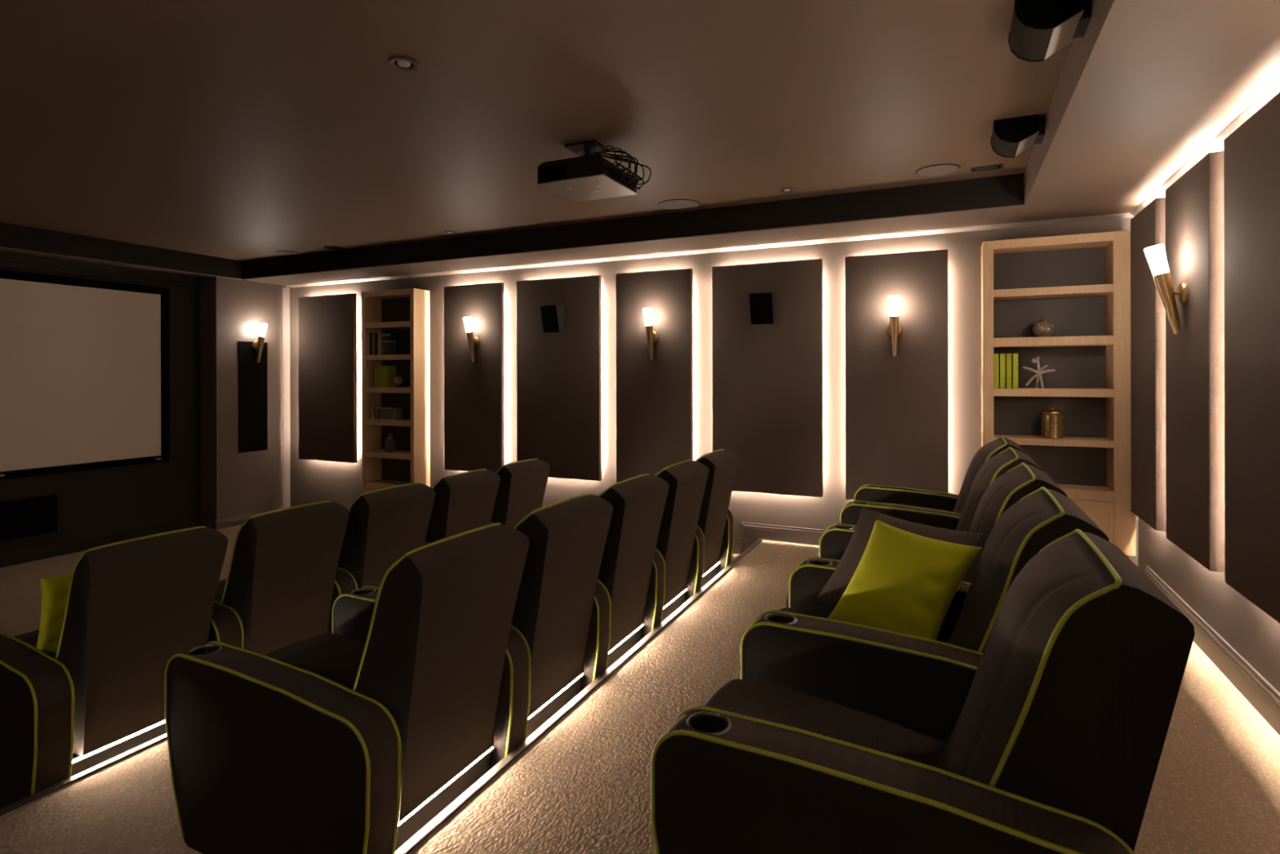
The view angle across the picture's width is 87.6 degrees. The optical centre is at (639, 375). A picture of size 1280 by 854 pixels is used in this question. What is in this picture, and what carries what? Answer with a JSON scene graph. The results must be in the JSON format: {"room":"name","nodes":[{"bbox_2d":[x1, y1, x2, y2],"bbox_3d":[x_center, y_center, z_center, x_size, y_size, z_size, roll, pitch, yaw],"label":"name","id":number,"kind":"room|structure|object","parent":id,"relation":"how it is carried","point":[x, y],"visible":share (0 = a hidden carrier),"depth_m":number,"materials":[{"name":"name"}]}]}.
{"room":"home theater","nodes":[
{"label":"home theater","id":0,"kind":"room"},
{"bbox_2d":[0,733,167,815],"bbox_3d":[-1.824,1.581,3.408,0.040,0.037,6.644,0,0,25],"label":"trim","id":1,"kind":"structure","parent":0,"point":[61,784],"depth_m":2.60,"materials":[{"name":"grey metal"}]},
{"bbox_2d":[0,264,199,555],"bbox_3d":[-6.139,0.229,5.418,0.200,3.400,6.660,0,0,25],"label":"wall","id":2,"kind":"structure","parent":0,"point":[93,503],"depth_m":7.08,"materials":[{"name":"paint"}]},
{"bbox_2d":[0,493,57,541],"bbox_3d":[-5.661,1.311,6.181,0.020,0.361,0.417,0,0,25],"label":"speaker","id":3,"kind":"object","parent":2,"relation":"attached to","point":[23,517],"visible":1,"depth_m":6.17},
{"bbox_2d":[0,269,169,479],"bbox_3d":[-5.834,-0.006,5.795,0.037,1.885,3.280,0,0,25],"label":"projection screen","id":4,"kind":"object","parent":2,"relation":"attached to","point":[85,363],"visible":1,"depth_m":6.53,"materials":[{"name":"beige fabric"}]},
{"bbox_2d":[0,517,200,568],"bbox_3d":[-5.833,1.673,5.814,0.016,0.110,3.933,0,0,25],"label":"baseboard","id":5,"kind":"structure","parent":2,"relation":"attached to","point":[38,553],"depth_m":6.58,"materials":[{"name":"paint"}]},
{"bbox_2d":[0,250,204,287],"bbox_3d":[-5.801,-1.052,5.796,0.100,0.110,3.933,0,0,25],"label":"trim","id":6,"kind":"structure","parent":2,"relation":"attached to","point":[6,258],"depth_m":6.62,"materials":[{"name":"black wood"}]},
{"bbox_2d":[0,524,242,636],"bbox_3d":[-4.140,1.824,4.492,5.100,0.200,7.060,0,0,25],"label":"floor","id":7,"kind":"structure","parent":0,"point":[20,593],"depth_m":5.50,"materials":[{"name":"carpet"}]},
{"bbox_2d":[0,525,227,808],"bbox_3d":[-2.524,1.205,2.987,1.063,1.031,0.694,0,0,25],"label":"chair","id":8,"kind":"object","parent":7,"relation":"on","point":[133,605],"visible":0.96,"depth_m":2.71,"materials":[{"name":"fabric"}]},
{"bbox_2d":[35,573,71,658],"bbox_3d":[-2.443,1.035,2.970,0.161,0.403,0.418,0,0,25],"label":"pillow","id":9,"kind":"object","parent":8,"relation":"on","point":[54,589],"visible":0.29,"depth_m":2.81,"materials":[{"name":"fabric"}]},
{"bbox_2d":[208,500,349,654],"bbox_3d":[-2.235,1.204,3.610,1.063,1.031,0.694,0,0,25],"label":"chair","id":10,"kind":"object","parent":7,"relation":"on","point":[277,593],"visible":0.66,"depth_m":3.39,"materials":[{"name":"fabric"}]},
{"bbox_2d":[327,482,435,633],"bbox_3d":[-1.946,1.204,4.232,1.063,1.031,0.694,0,0,25],"label":"chair","id":11,"kind":"object","parent":7,"relation":"on","point":[384,525],"visible":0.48,"depth_m":3.97,"materials":[{"name":"fabric"}]},
{"bbox_2d":[361,288,430,493],"bbox_3d":[-2.689,0.398,7.348,0.754,2.646,0.245,0,0,25],"label":"bookcase","id":12,"kind":"object","parent":7,"relation":"on","point":[404,314],"visible":0.65,"depth_m":7.38,"materials":[{"name":"brown wood"}]},
{"bbox_2d":[369,333,372,355],"bbox_3d":[-2.958,-0.348,7.480,0.028,0.250,0.160,0,0,25],"label":"upright book","id":13,"kind":"object","parent":12,"relation":"on","point":[371,334],"visible":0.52,"depth_m":7.41,"materials":[{"name":"grey paper"}]},
{"bbox_2d":[369,404,374,419],"bbox_3d":[-2.966,0.403,7.396,0.056,0.165,0.055,0,0,25],"label":"figurine","id":14,"kind":"object","parent":12,"relation":"on","point":[372,417],"visible":1,"depth_m":7.38,"materials":[{"name":"grey"}]},
{"bbox_2d":[372,333,374,355],"bbox_3d":[-2.923,-0.347,7.464,0.024,0.248,0.160,0,0,25],"label":"upright book","id":15,"kind":"object","parent":12,"relation":"on","point":[373,334],"visible":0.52,"depth_m":7.39,"materials":[{"name":"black paper"}]},
{"bbox_2d":[374,333,377,355],"bbox_3d":[-2.886,-0.343,7.447,0.034,0.240,0.160,0,0,25],"label":"upright book","id":16,"kind":"object","parent":12,"relation":"on","point":[375,334],"visible":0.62,"depth_m":7.37,"materials":[{"name":"grey paper"}]},
{"bbox_2d":[374,365,377,386],"bbox_3d":[-2.883,0.013,7.440,0.035,0.236,0.150,0,0,25],"label":"book","id":17,"kind":"object","parent":12,"relation":"on","point":[375,366],"visible":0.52,"depth_m":7.37,"materials":[{"name":"paper"}]},
{"bbox_2d":[377,365,381,386],"bbox_3d":[-2.844,0.013,7.422,0.035,0.236,0.150,0,0,25],"label":"book","id":18,"kind":"object","parent":12,"relation":"on","point":[379,366],"visible":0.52,"depth_m":7.35,"materials":[{"name":"paper"}]},
{"bbox_2d":[381,365,383,386],"bbox_3d":[-2.804,0.013,7.404,0.035,0.236,0.150,0,0,25],"label":"book","id":19,"kind":"object","parent":12,"relation":"on","point":[382,366],"visible":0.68,"depth_m":7.33,"materials":[{"name":"paper"}]},
{"bbox_2d":[377,333,391,355],"bbox_3d":[-2.846,-0.344,7.428,0.030,0.242,0.160,0,0,25],"label":"upright book","id":20,"kind":"object","parent":12,"relation":"on","point":[380,335],"visible":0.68,"depth_m":7.36,"materials":[{"name":"beige paper"}]},
{"bbox_2d":[375,405,403,419],"bbox_3d":[-2.769,0.410,7.371,0.290,0.150,0.120,0,0,25],"label":"box","id":21,"kind":"object","parent":12,"relation":"on","point":[382,413],"visible":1,"depth_m":7.32,"materials":[{"name":"silver metal"}]},
{"bbox_2d":[375,417,403,419],"bbox_3d":[-2.768,0.480,7.371,0.290,0.010,0.120,0,0,25],"label":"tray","id":22,"kind":"object","parent":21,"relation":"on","point":[375,418],"depth_m":7.32,"materials":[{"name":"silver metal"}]},
{"bbox_2d":[382,336,396,355],"bbox_3d":[-2.770,-0.326,7.371,0.116,0.205,0.106,0,0,25],"label":"tin","id":23,"kind":"object","parent":12,"relation":"on","point":[388,343],"visible":0.95,"depth_m":7.33,"materials":[{"name":"grey"}]},
{"bbox_2d":[383,365,396,386],"bbox_3d":[-2.765,0.013,7.385,0.035,0.236,0.150,0,0,25],"label":"book","id":24,"kind":"object","parent":12,"relation":"on","point":[389,371],"visible":0.86,"depth_m":7.36,"materials":[{"name":"paper"}]},
{"bbox_2d":[383,432,396,452],"bbox_3d":[-2.747,0.736,7.339,0.132,0.206,0.132,0,0,25],"label":"vase","id":25,"kind":"object","parent":12,"relation":"on","point":[389,446],"visible":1,"depth_m":7.30,"materials":[{"name":"white"}]},
{"bbox_2d":[393,375,403,386],"bbox_3d":[-2.637,0.068,7.287,0.100,0.125,0.100,0,0,25],"label":"ornament ball","id":26,"kind":"object","parent":12,"relation":"on","point":[398,380],"visible":1,"depth_m":7.26,"materials":[{"name":"silver metal"}]},
{"bbox_2d":[424,468,500,545],"bbox_3d":[-1.657,1.203,4.854,1.063,1.031,0.694,0,0,25],"label":"chair","id":27,"kind":"object","parent":7,"relation":"on","point":[464,501],"visible":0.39,"depth_m":4.61,"materials":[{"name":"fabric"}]},
{"bbox_2d":[490,457,550,527],"bbox_3d":[-1.347,1.202,5.524,1.060,1.031,0.793,0,0,25],"label":"chair","id":28,"kind":"object","parent":7,"relation":"on","point":[522,484],"visible":0.33,"depth_m":5.23,"materials":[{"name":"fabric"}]},
{"bbox_2d":[199,276,285,528],"bbox_3d":[-4.695,0.225,7.936,0.300,3.400,0.877,0,0,25],"label":"wall","id":29,"kind":"structure","parent":0,"point":[233,483],"depth_m":7.66,"materials":[{"name":"brown paint"}]},
{"bbox_2d":[0,246,243,279],"bbox_3d":[-5.771,-1.104,5.227,0.034,0.006,5.525,0,0,25],"label":"trim","id":30,"kind":"structure","parent":29,"relation":"attached to","point":[0,246],"depth_m":6.52,"materials":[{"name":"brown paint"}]},
{"bbox_2d":[215,506,284,529],"bbox_3d":[-4.564,1.670,7.836,0.016,0.110,0.837,0,0,25],"label":"baseboard","id":31,"kind":"structure","parent":29,"relation":"attached to","point":[228,522],"depth_m":7.66,"materials":[{"name":"grey paint"}]},
{"bbox_2d":[237,341,267,453],"bbox_3d":[-4.560,0.250,7.856,0.012,1.289,0.365,0,0,25],"label":"wall speaker","id":32,"kind":"object","parent":29,"relation":"attached to","point":[252,375],"visible":1,"depth_m":7.85,"materials":[{"name":"black fabric"}]},
{"bbox_2d":[252,323,266,362],"bbox_3d":[-4.469,-0.382,7.866,0.171,0.465,0.110,0,0,25],"label":"wall sconce","id":33,"kind":"object","parent":29,"relation":"attached to","point":[258,344],"visible":1,"depth_m":7.85,"materials":[{"name":"gold metal"}]},
{"bbox_2d":[282,287,289,508],"bbox_3d":[-4.362,0.322,8.234,0.052,2.805,0.055,0,0,25],"label":"trim","id":34,"kind":"structure","parent":29,"relation":"attached to","point":[286,291],"depth_m":8.23,"materials":[{"name":"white paint"}]},
{"bbox_2d":[0,553,740,853],"bbox_3d":[-1.095,1.742,3.079,1.615,0.350,7.060,0,0,25],"label":"floor","id":35,"kind":"structure","parent":0,"point":[126,806],"depth_m":2.38,"materials":[{"name":"carpet"}]},
{"bbox_2d":[164,522,528,853],"bbox_3d":[-1.029,1.052,2.361,1.063,1.031,0.694,0,0,25],"label":"chair","id":36,"kind":"object","parent":35,"relation":"on","point":[328,743],"visible":1,"depth_m":2.09,"materials":[{"name":"fabric"}]},
{"bbox_2d":[332,493,613,768],"bbox_3d":[-0.746,1.051,2.971,1.063,1.031,0.694,0,0,25],"label":"chair","id":37,"kind":"object","parent":35,"relation":"on","point":[543,670],"visible":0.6,"depth_m":2.75,"materials":[{"name":"fabric"}]},
{"bbox_2d":[391,538,763,853],"bbox_3d":[-0.359,1.427,2.728,0.040,0.037,6.644,0,0,25],"label":"led strip light","id":38,"kind":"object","parent":35,"relation":"on","point":[406,847],"depth_m":2.64,"materials":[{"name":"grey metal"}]},
{"bbox_2d":[580,473,669,691],"bbox_3d":[-0.462,1.050,3.582,1.063,1.031,0.694,0,0,25],"label":"chair","id":39,"kind":"object","parent":35,"relation":"on","point":[616,623],"visible":0.39,"depth_m":3.33,"materials":[{"name":"fabric"}]},
{"bbox_2d":[641,459,708,639],"bbox_3d":[-0.179,1.050,4.192,1.063,1.031,0.694,0,0,25],"label":"chair","id":40,"kind":"object","parent":35,"relation":"on","point":[686,480],"visible":0.37,"depth_m":3.94,"materials":[{"name":"fabric"}]},
{"bbox_2d":[684,448,738,601],"bbox_3d":[0.126,1.049,4.851,1.060,1.031,0.793,0,0,25],"label":"chair","id":41,"kind":"object","parent":35,"relation":"on","point":[713,542],"visible":0.31,"depth_m":4.60,"materials":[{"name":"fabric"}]},
{"bbox_2d":[0,0,1074,261],"bbox_3d":[-2.016,-1.428,3.503,9.400,0.205,7.060,0,0,25],"label":"ceiling","id":42,"kind":"structure","parent":0,"point":[237,130],"depth_m":3.30,"materials":[{"name":"brown paint"}]},
{"bbox_2d":[275,250,301,255],"bbox_3d":[-3.796,-1.317,7.196,0.250,0.010,0.250,0,0,25],"label":"ceiling speaker","id":43,"kind":"object","parent":42,"relation":"attached to","point":[281,252],"visible":1,"depth_m":7.18,"materials":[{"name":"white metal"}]},
{"bbox_2d":[322,245,344,249],"bbox_3d":[-3.168,-1.318,6.898,0.210,0.010,0.210,0,0,25],"label":"ceiling vent","id":44,"kind":"object","parent":42,"relation":"in","point":[331,247],"visible":1,"depth_m":6.88,"materials":[{"name":"brown metal"}]},
{"bbox_2d":[388,56,419,71],"bbox_3d":[-1.005,-1.323,2.840,0.124,0.008,0.124,0,0,25],"label":"recessed light","id":45,"kind":"object","parent":42,"relation":"in","point":[400,63],"visible":1,"depth_m":2.83,"materials":[{"name":"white metal"}]},
{"bbox_2d":[443,231,455,234],"bbox_3d":[-1.763,-1.322,6.179,0.110,0.008,0.110,0,0,25],"label":"recessed light","id":46,"kind":"object","parent":42,"relation":"in","point":[444,232],"visible":1,"depth_m":6.17,"materials":[{"name":"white metal"}]},
{"bbox_2d":[537,139,651,202],"bbox_3d":[-0.265,-1.204,3.874,0.555,0.251,0.439,0,0,25],"label":"projector","id":47,"kind":"object","parent":42,"relation":"attached to","point":[588,176],"visible":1,"depth_m":3.78,"materials":[{"name":"black plastic"}]},
{"bbox_2d":[538,164,566,181],"bbox_3d":[-0.491,-1.140,3.750,0.180,0.072,0.004,0,0,25],"label":"grille","id":48,"kind":"object","parent":47,"relation":"attached to","point":[547,172],"depth_m":3.75,"materials":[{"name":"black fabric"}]},
{"bbox_2d":[657,199,700,210],"bbox_3d":[0.304,-1.326,5.199,0.330,0.010,0.330,0,0,25],"label":"ceiling speaker","id":49,"kind":"object","parent":42,"relation":"attached to","point":[672,204],"visible":1,"depth_m":5.17,"materials":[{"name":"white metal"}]},
{"bbox_2d":[779,187,795,192],"bbox_3d":[1.056,-1.328,4.789,0.110,0.008,0.110,0,0,25],"label":"recessed light","id":50,"kind":"object","parent":42,"relation":"in","point":[784,189],"visible":1,"depth_m":4.78,"materials":[{"name":"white metal"}]},
{"bbox_2d":[915,164,960,177],"bbox_3d":[1.937,-1.329,4.342,0.270,0.010,0.270,0,0,25],"label":"ceiling speaker","id":51,"kind":"object","parent":42,"relation":"attached to","point":[938,170],"visible":1,"depth_m":4.32,"materials":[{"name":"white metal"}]},
{"bbox_2d":[969,164,1003,172],"bbox_3d":[2.227,-1.329,4.290,0.190,0.012,0.090,0,0,25],"label":"ceiling vent","id":52,"kind":"object","parent":42,"relation":"in","point":[997,166],"visible":1,"depth_m":4.27,"materials":[{"name":"brown metal"}]},
{"bbox_2d":[990,114,1044,157],"bbox_3d":[2.016,-1.270,3.567,0.240,0.130,0.270,0,0,25],"label":"speaker","id":53,"kind":"object","parent":42,"relation":"attached to","point":[1011,137],"visible":1,"depth_m":3.47},
{"bbox_2d":[1008,0,1092,62],"bbox_3d":[1.490,-1.268,2.433,0.240,0.130,0.270,0,0,25],"label":"speaker","id":54,"kind":"object","parent":42,"relation":"attached to","point":[1040,29],"visible":1,"depth_m":2.35},
{"bbox_2d":[0,0,1279,285],"bbox_3d":[-2.134,-1.220,3.503,9.185,0.210,6.760,0,0,25],"label":"ceiling","id":55,"kind":"structure","parent":0,"point":[1148,84],"depth_m":2.97,"materials":[{"name":"brown paint"}]},
{"bbox_2d":[0,173,1024,279],"bbox_3d":[-2.190,-1.222,3.565,7.870,0.206,5.525,0,0,25],"label":"trim","id":56,"kind":"structure","parent":55,"relation":"attached to","point":[1006,190],"depth_m":5.78,"materials":[{"name":"black paint"}]},
{"bbox_2d":[289,217,1137,566],"bbox_3d":[-0.563,0.216,6.584,9.335,3.400,0.150,0,0,25],"label":"wall","id":57,"kind":"structure","parent":0,"point":[311,481],"depth_m":5.95,"materials":[{"name":"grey paint"}]},
{"bbox_2d":[298,293,356,462],"bbox_3d":[-3.688,0.033,7.900,0.915,1.950,0.092,0,0,25],"label":"acoustic panel","id":58,"kind":"object","parent":57,"relation":"attached to","point":[327,324],"visible":1,"depth_m":7.84,"materials":[{"name":"fabric"}]},
{"bbox_2d":[444,282,504,472],"bbox_3d":[-1.730,0.029,6.992,0.746,1.950,0.092,0,0,25],"label":"acoustic panel","id":59,"kind":"object","parent":57,"relation":"attached to","point":[474,392],"visible":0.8,"depth_m":6.94,"materials":[{"name":"fabric"}]},
{"bbox_2d":[463,316,479,362],"bbox_3d":[-1.742,-0.368,6.854,0.110,0.465,0.171,0,0,25],"label":"wall sconce","id":60,"kind":"object","parent":59,"relation":"attached to","point":[473,341],"visible":1,"depth_m":6.83,"materials":[{"name":"gold metal"}]},
{"bbox_2d":[516,275,601,480],"bbox_3d":[-0.795,0.027,6.558,0.944,1.950,0.092,0,0,25],"label":"acoustic panel","id":61,"kind":"object","parent":57,"relation":"attached to","point":[559,374],"visible":0.82,"depth_m":6.49,"materials":[{"name":"fabric"}]},
{"bbox_2d":[540,305,564,333],"bbox_3d":[-0.840,-0.540,6.446,0.190,0.253,0.156,0,0,32],"label":"wall speaker","id":62,"kind":"object","parent":61,"relation":"attached to","point":[553,316],"visible":1,"depth_m":6.40,"materials":[{"name":"grey plastic"}]},
{"bbox_2d":[616,268,693,482],"bbox_3d":[0.134,0.025,6.127,0.749,1.950,0.092,0,0,25],"label":"acoustic panel","id":63,"kind":"object","parent":57,"relation":"attached to","point":[655,397],"visible":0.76,"depth_m":6.08,"materials":[{"name":"fabric"}]},
{"bbox_2d":[642,307,658,359],"bbox_3d":[0.086,-0.372,6.006,0.110,0.465,0.171,0,0,25],"label":"wall sconce","id":64,"kind":"object","parent":63,"relation":"attached to","point":[652,336],"visible":1,"depth_m":5.99,"materials":[{"name":"gold metal"}]},
{"bbox_2d":[284,213,1133,288],"bbox_3d":[-0.468,-1.104,6.439,8.635,0.030,0.030,0,0,25],"label":"led strip light","id":65,"kind":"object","parent":57,"relation":"attached to","point":[1123,215],"depth_m":5.72,"materials":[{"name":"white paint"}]},
{"bbox_2d":[741,521,743,540],"bbox_3d":[0.895,1.357,5.817,0.020,0.153,0.016,0,0,25],"label":"baseboard","id":66,"kind":"structure","parent":57,"relation":"attached to","point":[742,522],"depth_m":5.81,"materials":[{"name":"grey paint"}]},
{"bbox_2d":[711,258,822,497],"bbox_3d":[1.078,0.023,5.688,0.941,1.950,0.092,0,0,25],"label":"acoustic panel","id":67,"kind":"object","parent":57,"relation":"attached to","point":[767,379],"visible":0.79,"depth_m":5.62,"materials":[{"name":"fabric"}]},
{"bbox_2d":[749,292,775,324],"bbox_3d":[1.027,-0.554,5.577,0.190,0.253,0.156,0,0,25],"label":"wall speaker","id":68,"kind":"object","parent":67,"relation":"attached to","point":[762,305],"visible":1,"depth_m":5.53,"materials":[{"name":"grey plastic"}]},
{"bbox_2d":[732,522,825,554],"bbox_3d":[1.022,1.421,5.758,3.400,0.283,0.016,0,0,25],"label":"baseboard","id":69,"kind":"structure","parent":57,"relation":"attached to","point":[751,531],"depth_m":5.68,"materials":[{"name":"grey paint"}]},
{"bbox_2d":[844,249,948,499],"bbox_3d":[2.013,0.021,5.255,0.752,1.950,0.092,0,0,25],"label":"acoustic panel","id":70,"kind":"object","parent":57,"relation":"attached to","point":[897,407],"visible":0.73,"depth_m":5.20,"materials":[{"name":"fabric"}]},
{"bbox_2d":[887,295,902,356],"bbox_3d":[1.958,-0.379,5.137,0.110,0.465,0.171,0,0,25],"label":"wall sconce","id":71,"kind":"object","parent":70,"relation":"attached to","point":[895,329],"visible":1,"depth_m":5.12,"materials":[{"name":"gold metal"}]},
{"bbox_2d":[408,539,1279,853],"bbox_3d":[0.946,1.663,2.131,2.885,0.500,7.060,0,0,25],"label":"floor","id":72,"kind":"structure","parent":0,"point":[583,786],"depth_m":2.45,"materials":[{"name":"carpet"}]},
{"bbox_2d":[650,528,1195,853],"bbox_3d":[0.599,0.898,1.593,1.063,1.031,0.694,0,0,25],"label":"chair","id":73,"kind":"object","parent":72,"relation":"on","point":[1055,745],"visible":1,"depth_m":1.33,"materials":[{"name":"fabric"}]},
{"bbox_2d":[739,486,1109,742],"bbox_3d":[0.894,0.897,2.230,1.063,1.031,0.694,0,0,25],"label":"chair","id":74,"kind":"object","parent":72,"relation":"on","point":[922,685],"visible":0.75,"depth_m":1.99,"materials":[{"name":"fabric"}]},
{"bbox_2d":[814,506,982,604],"bbox_3d":[0.973,0.734,2.540,0.586,0.424,0.143,0,0,32],"label":"pillow","id":75,"kind":"object","parent":74,"relation":"on","point":[837,583],"visible":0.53,"depth_m":2.58,"materials":[{"name":"fabric"}]},
{"bbox_2d":[827,520,982,639],"bbox_3d":[0.933,0.744,2.374,0.508,0.406,0.202,0,0,25],"label":"pillow","id":76,"kind":"object","parent":74,"relation":"on","point":[903,581],"visible":0.85,"depth_m":2.32,"materials":[{"name":"fabric"}]},
{"bbox_2d":[786,462,1067,643],"bbox_3d":[1.190,0.897,2.867,1.063,1.031,0.694,0,0,25],"label":"chair","id":77,"kind":"object","parent":72,"relation":"on","point":[811,575],"visible":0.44,"depth_m":2.69,"materials":[{"name":"fabric"}]},
{"bbox_2d":[816,447,1043,559],"bbox_3d":[1.486,0.896,3.505,1.063,1.031,0.694,0,0,25],"label":"chair","id":78,"kind":"object","parent":72,"relation":"on","point":[833,542],"visible":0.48,"depth_m":3.35,"materials":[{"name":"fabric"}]},
{"bbox_2d":[838,435,1026,529],"bbox_3d":[1.804,0.895,4.189,1.060,1.031,0.793,0,0,25],"label":"chair","id":79,"kind":"object","parent":72,"relation":"on","point":[941,509],"visible":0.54,"depth_m":4.01,"materials":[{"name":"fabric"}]},
{"bbox_2d":[981,230,1135,557],"bbox_3d":[2.937,0.221,4.737,0.901,2.375,0.245,0,0,25],"label":"bookcase","id":80,"kind":"object","parent":72,"relation":"on","point":[1080,283],"visible":0.63,"depth_m":4.75,"materials":[{"name":"brown wood"}]},
{"bbox_2d":[993,353,999,388],"bbox_3d":[2.607,-0.031,4.892,0.032,0.248,0.170,0,0,25],"label":"book","id":81,"kind":"object","parent":80,"relation":"on","point":[996,356],"visible":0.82,"depth_m":4.82,"materials":[{"name":"paper"}]},
{"bbox_2d":[999,353,1004,388],"bbox_3d":[2.644,-0.032,4.875,0.032,0.248,0.170,0,0,25],"label":"book","id":82,"kind":"object","parent":80,"relation":"on","point":[1002,356],"visible":0.89,"depth_m":4.80,"materials":[{"name":"paper"}]},
{"bbox_2d":[1004,353,1011,388],"bbox_3d":[2.681,-0.032,4.858,0.032,0.248,0.170,0,0,25],"label":"book","id":83,"kind":"object","parent":80,"relation":"on","point":[1007,356],"visible":0.95,"depth_m":4.78,"materials":[{"name":"paper"}]},
{"bbox_2d":[1011,353,1017,388],"bbox_3d":[2.717,-0.032,4.841,0.032,0.248,0.170,0,0,25],"label":"book","id":84,"kind":"object","parent":80,"relation":"on","point":[1014,356],"visible":0.93,"depth_m":4.76,"materials":[{"name":"paper"}]},
{"bbox_2d":[1022,356,1055,388],"bbox_3d":[2.831,-0.020,4.744,0.199,0.223,0.113,0,0,25],"label":"star ornament","id":85,"kind":"object","parent":80,"relation":"on","point":[1040,371],"visible":1,"depth_m":4.73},
{"bbox_2d":[1031,316,1055,337],"bbox_3d":[2.863,-0.343,4.734,0.140,0.148,0.140,0,0,25],"label":"ornament ball","id":86,"kind":"object","parent":80,"relation":"on","point":[1043,327],"visible":0.97,"depth_m":4.69,"materials":[{"name":"brown ceramic"}]},
{"bbox_2d":[1040,406,1063,438],"bbox_3d":[2.912,0.331,4.712,0.138,0.220,0.138,0,0,25],"label":"lidded jar","id":87,"kind":"object","parent":80,"relation":"on","point":[1052,421],"visible":1,"depth_m":4.67,"materials":[{"name":"gold metal"}]},
{"bbox_2d":[1137,149,1279,693],"bbox_3d":[2.082,0.210,1.492,0.150,3.400,6.860,0,0,25],"label":"wall","id":88,"kind":"structure","parent":0,"point":[1247,628],"depth_m":3.27,"materials":[{"name":"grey paint"}]},
{"bbox_2d":[1130,197,1165,531],"bbox_3d":[3.184,-0.065,4.155,0.092,1.945,0.589,0,0,25],"label":"acoustic panel","id":89,"kind":"object","parent":88,"relation":"attached to","point":[1148,227],"visible":0.75,"depth_m":4.06,"materials":[{"name":"fabric"}]},
{"bbox_2d":[1165,151,1224,572],"bbox_3d":[2.830,-0.064,3.394,0.092,1.945,0.688,0,0,25],"label":"acoustic panel","id":90,"kind":"object","parent":88,"relation":"attached to","point":[1195,223],"visible":0.81,"depth_m":3.24,"materials":[{"name":"fabric"}]},
{"bbox_2d":[1144,244,1189,334],"bbox_3d":[2.707,-0.443,3.442,0.171,0.465,0.110,0,0,25],"label":"wall sconce","id":91,"kind":"object","parent":90,"relation":"attached to","point":[1155,255],"visible":1,"depth_m":3.42,"materials":[{"name":"gold metal"}]},
{"bbox_2d":[1129,78,1279,216],"bbox_3d":[2.025,-1.101,1.611,0.048,0.048,6.630,0,0,25],"label":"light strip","id":92,"kind":"structure","parent":88,"relation":"attached to","point":[1216,144],"depth_m":3.19,"materials":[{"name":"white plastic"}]},
{"bbox_2d":[1144,565,1279,735],"bbox_3d":[1.999,1.336,1.505,0.016,0.150,6.410,0,0,25],"label":"baseboard","id":93,"kind":"structure","parent":88,"relation":"attached to","point":[1261,695],"depth_m":3.06,"materials":[{"name":"grey paint"}]},
{"bbox_2d":[1223,92,1279,623],"bbox_3d":[2.455,-0.063,2.586,0.092,1.945,0.718,0,0,25],"label":"acoustic panel","id":94,"kind":"object","parent":88,"relation":"attached to","point":[1251,153],"visible":1,"depth_m":2.64,"materials":[{"name":"fabric"}]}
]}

